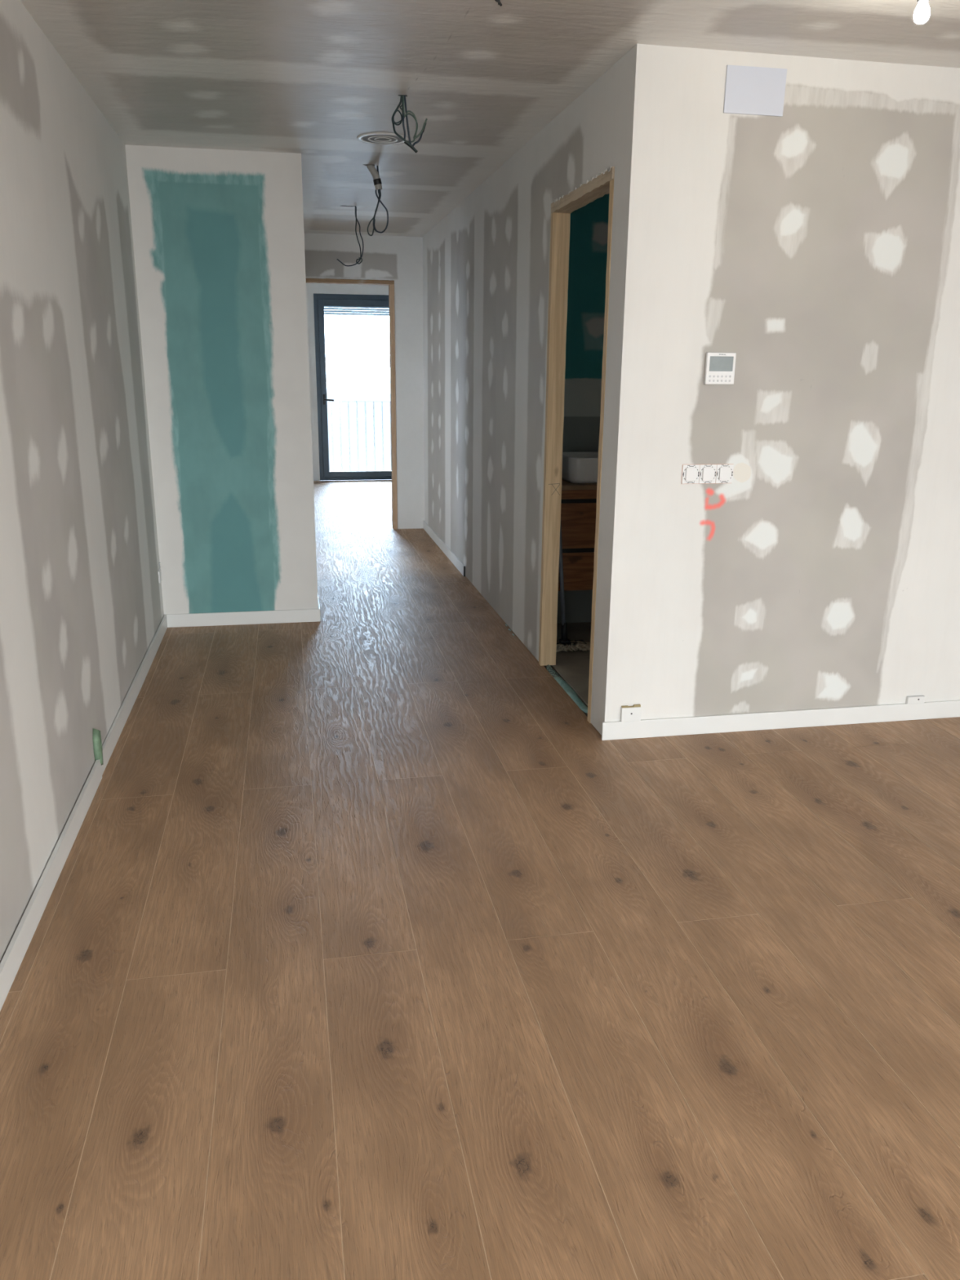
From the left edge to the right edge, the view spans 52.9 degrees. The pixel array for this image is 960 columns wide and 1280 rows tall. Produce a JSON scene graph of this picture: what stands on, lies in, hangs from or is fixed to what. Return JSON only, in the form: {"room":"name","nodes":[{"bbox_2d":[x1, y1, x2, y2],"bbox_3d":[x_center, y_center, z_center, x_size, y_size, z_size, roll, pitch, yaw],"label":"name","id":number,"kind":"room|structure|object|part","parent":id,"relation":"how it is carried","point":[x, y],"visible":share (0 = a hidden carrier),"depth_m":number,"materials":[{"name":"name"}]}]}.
{"room":"building under construction","nodes":[
{"label":"building under construction","id":0,"kind":"room"},
{"bbox_2d":[0,0,164,963],"bbox_3d":[-0.968,0.013,0.726,0.100,2.620,10.134,-3,16,-11],"label":"wall","id":1,"kind":"structure","parent":0,"point":[82,602],"depth_m":3.31,"materials":[{"name":"paint"}]},
{"bbox_2d":[0,614,167,1011],"bbox_3d":[-0.912,1.245,1.038,0.014,0.080,10.032,-3,16,-11],"label":"baseboard","id":2,"kind":"structure","parent":1,"relation":"attached to","point":[11,961],"depth_m":3.08,"materials":[{"name":"white wood"}]},
{"bbox_2d":[93,728,103,764],"bbox_3d":[-1.448,0.407,3.670,0.023,0.162,0.078,-3,16,-11],"label":"tape wad","id":3,"kind":"object","parent":1,"relation":"attached to","point":[97,744],"visible":0.94,"depth_m":3.64,"materials":[{"name":"green plastic"}]},
{"bbox_2d":[157,562,161,582],"bbox_3d":[-1.857,-0.395,5.605,0.017,0.120,0.070,-3,16,-11],"label":"wall socket","id":4,"kind":"object","parent":1,"relation":"attached to","point":[159,569],"visible":1,"depth_m":5.59,"materials":[{"name":"white plastic"}]},
{"bbox_3d":[-1.861,-0.371,5.611,0.009,0.070,0.070,-3,16,-11],"label":"plate","id":5,"kind":"part","parent":4,"relation":"part of","materials":[{"name":"white plastic"}]},
{"bbox_2d":[124,144,318,622],"bbox_3d":[-1.752,-1.810,7.103,0.908,2.630,3.384,-3,16,-11],"label":"wall partition","id":6,"kind":"structure","parent":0,"point":[218,235],"depth_m":5.46,"materials":[{"name":"paint"}]},
{"bbox_2d":[166,594,320,627],"bbox_3d":[-1.536,-0.290,6.396,0.905,0.080,1.168,-3,16,-11],"label":"baseboard","id":7,"kind":"structure","parent":6,"relation":"attached to","point":[192,620],"depth_m":5.84,"materials":[{"name":"white wood"}]},
{"bbox_2d":[306,283,388,480],"bbox_3d":[-1.947,-3.457,12.870,5.300,2.630,0.300,-3,16,-11],"label":"wall","id":8,"kind":"structure","parent":0,"point":[311,288],"depth_m":12.53,"materials":[{"name":"paint"}]},
{"bbox_2d":[313,293,391,480],"bbox_3d":[-1.078,-3.371,12.968,2.205,2.406,0.239,-3,16,-11],"label":"window","id":9,"kind":"structure","parent":8,"relation":"in","point":[323,304],"depth_m":12.69,"materials":[{"name":"metal"}]},
{"bbox_3d":[-2.000,-3.173,12.746,0.141,0.130,0.067,-3,16,-11],"label":"handle","id":10,"kind":"part","parent":9,"relation":"part of","materials":[{"name":"black plastic"}]},
{"bbox_2d":[324,306,389,315],"bbox_3d":[-1.089,-4.429,12.782,2.165,0.269,0.012,-3,16,-11],"label":"roller shutter","id":11,"kind":"object","parent":9,"relation":"attached to","point":[328,310],"depth_m":12.70,"materials":[{"name":"white plastic"}]},
{"bbox_2d":[304,232,424,528],"bbox_3d":[-1.191,-2.324,8.906,5.400,2.620,0.100,-3,16,-11],"label":"wall","id":12,"kind":"structure","parent":0,"point":[397,259],"depth_m":8.77,"materials":[{"name":"paint"}]},
{"bbox_2d":[306,278,397,528],"bbox_3d":[-1.215,-2.145,8.952,0.864,2.250,0.114,-3,16,-11],"label":"door frame","id":13,"kind":"structure","parent":12,"relation":"in","point":[391,283],"depth_m":8.89,"materials":[{"name":"brown wood"}]},
{"bbox_2d":[0,480,959,1279],"bbox_3d":[0.200,0.300,4.898,6.600,0.200,18.000,-3,16,-11],"label":"floor","id":14,"kind":"structure","parent":0,"point":[357,950],"depth_m":2.49,"materials":[{"name":"brown wood"}]},
{"bbox_2d":[546,664,587,713],"bbox_3d":[0.428,0.234,4.785,0.060,0.017,0.735,-3,16,-11],"label":"film","id":15,"kind":"object","parent":14,"relation":"on","point":[567,688],"visible":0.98,"depth_m":4.76,"materials":[{"name":"teal plastic"}]},
{"bbox_2d":[555,524,590,652],"bbox_3d":[0.512,-0.503,5.262,0.292,1.151,0.164,-3,16,-11],"label":"mop","id":16,"kind":"object","parent":14,"relation":"on","point":[565,644],"visible":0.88,"depth_m":5.36,"materials":[{"name":"metal"}]},
{"bbox_3d":[0.432,-0.544,5.222,0.138,1.052,0.022,-13,21,-40],"label":"handle","id":17,"kind":"part","parent":16,"relation":"part of","materials":[{"name":"metal"}]},
{"bbox_3d":[0.486,0.019,5.427,0.215,0.012,0.090,-3,16,-11],"label":"plate","id":18,"kind":"part","parent":16,"relation":"part of","materials":[{"name":"black plastic"}]},
{"bbox_2d":[20,0,959,236],"bbox_3d":[0.158,-2.412,4.216,6.500,0.150,17.600,-3,16,-11],"label":"ceiling","id":19,"kind":"structure","parent":0,"point":[306,77],"depth_m":3.60,"materials":[{"name":"paint"}]},
{"bbox_2d":[337,205,364,266],"bbox_3d":[-0.946,-2.940,7.015,0.200,0.424,0.047,-3,16,-11],"label":"hanging cable","id":20,"kind":"object","parent":19,"relation":"hanging from","point":[361,253],"visible":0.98,"depth_m":7.04,"materials":[{"name":"black plastic"}]},
{"bbox_2d":[363,164,388,235],"bbox_3d":[-0.602,-2.541,5.576,0.142,0.390,0.054,-3,16,-11],"label":"hanging cable","id":21,"kind":"object","parent":19,"relation":"hanging from","point":[375,173],"visible":0.99,"depth_m":5.56,"materials":[{"name":"black plastic"}]},
{"bbox_2d":[356,132,408,145],"bbox_3d":[-0.488,-2.521,4.861,0.262,0.007,0.262,-3,16,-11],"label":"ceiling vent","id":22,"kind":"object","parent":19,"relation":"in","point":[375,138],"visible":0.94,"depth_m":4.85,"materials":[{"name":"white plastic"}]},
{"bbox_2d":[391,94,426,153],"bbox_3d":[-0.300,-2.201,4.111,0.150,0.233,0.048,-3,16,-11],"label":"hanging cable","id":23,"kind":"object","parent":19,"relation":"hanging from","point":[402,97],"visible":0.98,"depth_m":4.10,"materials":[{"name":"black plastic"}]},
{"bbox_2d":[494,0,502,6],"bbox_3d":[0.055,-1.988,3.002,0.031,0.029,0.014,-3,16,-11],"label":"cable","id":24,"kind":"object","parent":19,"relation":"hanging from","point":[496,1],"visible":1,"depth_m":3.00,"materials":[{"name":"black plastic"}]},
{"bbox_2d":[913,0,929,24],"bbox_3d":[1.271,-1.845,2.764,0.045,0.144,0.045,-3,16,-11],"label":"light bulb","id":25,"kind":"object","parent":19,"relation":"hanging from","point":[922,12],"visible":1,"depth_m":2.76,"materials":[{"name":"white glass"}]},
{"bbox_2d":[422,44,636,734],"bbox_3d":[0.045,-1.592,6.375,0.076,2.614,5.545,-3,16,-11],"label":"wall","id":26,"kind":"structure","parent":0,"point":[486,264],"depth_m":5.49,"materials":[{"name":"paint"}]},
{"bbox_2d":[422,520,465,576],"bbox_3d":[-0.330,-0.815,8.278,0.013,0.078,2.233,-3,16,-11],"label":"baseboard","id":27,"kind":"structure","parent":26,"relation":"attached to","point":[453,558],"depth_m":8.04,"materials":[{"name":"white plastic"}]},
{"bbox_2d":[538,165,614,723],"bbox_3d":[0.450,-0.843,4.418,0.090,2.267,0.908,-3,16,-11],"label":"door frame","id":28,"kind":"structure","parent":26,"relation":"in","point":[602,184],"depth_m":4.67,"materials":[{"name":"brown wood"}]},
{"bbox_2d":[556,192,609,623],"bbox_3d":[1.249,-1.411,5.796,2.055,2.622,0.100,-3,16,-11],"label":"wall","id":29,"kind":"structure","parent":0,"point":[588,224],"depth_m":5.52,"materials":[{"name":"paint"}]},
{"bbox_2d":[557,479,597,591],"bbox_3d":[0.809,-0.637,5.627,1.030,0.590,0.466,-3,16,-11],"label":"vanity cabinet","id":30,"kind":"object","parent":29,"relation":"attached to","point":[579,500],"visible":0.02,"depth_m":5.35,"materials":[{"name":"brown wood"}]},
{"bbox_3d":[0.846,-0.399,5.476,1.015,0.215,0.021,-3,16,-11],"label":"drawer","id":31,"kind":"part","parent":30,"relation":"part of","materials":[{"name":"brown wood"}]},
{"bbox_3d":[0.848,-0.646,5.405,1.015,0.251,0.021,-3,16,-11],"label":"drawer","id":32,"kind":"part","parent":30,"relation":"part of","materials":[{"name":"brown wood"}]},
{"bbox_3d":[0.850,-0.813,5.357,1.015,0.050,0.021,-3,16,-11],"label":"rail","id":33,"kind":"part","parent":30,"relation":"part of","materials":[{"name":"brown wood"}]},
{"bbox_2d":[561,479,597,489],"bbox_3d":[0.811,-0.909,5.550,1.030,0.025,0.466,-3,16,-11],"label":"countertop","id":34,"kind":"structure","parent":30,"relation":"on","point":[566,485],"depth_m":5.28,"materials":[{"name":"brown wood"}]},
{"bbox_2d":[561,451,598,483],"bbox_3d":[0.702,-0.985,5.505,0.495,0.142,0.380,-3,16,-11],"label":"basin","id":35,"kind":"object","parent":34,"relation":"in","point":[581,467],"visible":0.29,"depth_m":5.32,"materials":[{"name":"white ceramic"}]},
{"bbox_2d":[604,44,959,721],"bbox_3d":[2.018,-0.915,4.082,3.031,2.620,0.106,-3,16,-11],"label":"wall","id":36,"kind":"structure","parent":0,"point":[816,244],"depth_m":3.85,"materials":[{"name":"paint"}]},
{"bbox_2d":[620,704,641,721],"bbox_3d":[0.640,0.310,4.094,0.086,0.070,0.017,-3,16,-11],"label":"wall socket","id":37,"kind":"object","parent":36,"relation":"attached to","point":[628,713],"visible":1,"depth_m":4.09,"materials":[{"name":"white plastic"}]},
{"bbox_2d":[681,464,699,484],"bbox_3d":[0.843,-0.662,3.859,0.072,0.077,0.012,-3,16,-11],"label":"insert","id":38,"kind":"object","parent":36,"relation":"attached to","point":[691,473],"visible":1,"depth_m":3.85,"materials":[{"name":"white plastic"}]},
{"bbox_2d":[698,464,716,484],"bbox_3d":[0.914,-0.665,3.872,0.072,0.077,0.012,-3,16,-11],"label":"insert","id":39,"kind":"object","parent":36,"relation":"attached to","point":[707,472],"visible":1,"depth_m":3.87,"materials":[{"name":"white plastic"}]},
{"bbox_2d":[703,352,736,384],"bbox_3d":[0.935,-1.057,3.761,0.120,0.120,0.017,-3,16,-11],"label":"thermostat","id":40,"kind":"object","parent":36,"relation":"attached to","point":[719,366],"visible":1,"depth_m":3.75,"materials":[{"name":"white plastic"}]},
{"bbox_2d":[715,463,733,483],"bbox_3d":[0.985,-0.668,3.886,0.072,0.077,0.012,-3,16,-11],"label":"insert","id":41,"kind":"object","parent":36,"relation":"attached to","point":[724,473],"visible":1,"depth_m":3.88,"materials":[{"name":"white plastic"}]},
{"bbox_2d":[601,699,959,740],"bbox_3d":[1.961,0.323,4.369,2.943,0.080,0.012,-3,16,-11],"label":"baseboard","id":42,"kind":"structure","parent":36,"relation":"attached to","point":[645,728],"depth_m":4.24,"materials":[{"name":"white wood"}]},
{"bbox_2d":[905,695,924,703],"bbox_3d":[1.963,0.269,4.352,0.086,0.033,0.017,-3,16,-11],"label":"wall socket","id":43,"kind":"object","parent":36,"relation":"attached to","point":[913,699],"visible":1,"depth_m":4.35,"materials":[{"name":"white plastic"}]},
{"bbox_3d":[-1.545,-2.316,13.969,4.400,0.120,1.000,-3,16,-11],"label":"floor","id":44,"kind":"structure","parent":0,"visible":0},
{"bbox_2d":[327,400,391,471],"bbox_3d":[-1.597,-2.956,14.092,3.600,1.042,0.030,-3,16,-11],"label":"balcony railing","id":45,"kind":"object","parent":44,"relation":"on","point":[327,401],"visible":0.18,"depth_m":14.04,"materials":[{"name":"white metal"}]},
{"bbox_3d":[-1.592,-3.451,13.951,3.600,0.012,0.030,-3,16,-11],"label":"rail","id":46,"kind":"part","parent":45,"relation":"part of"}
]}

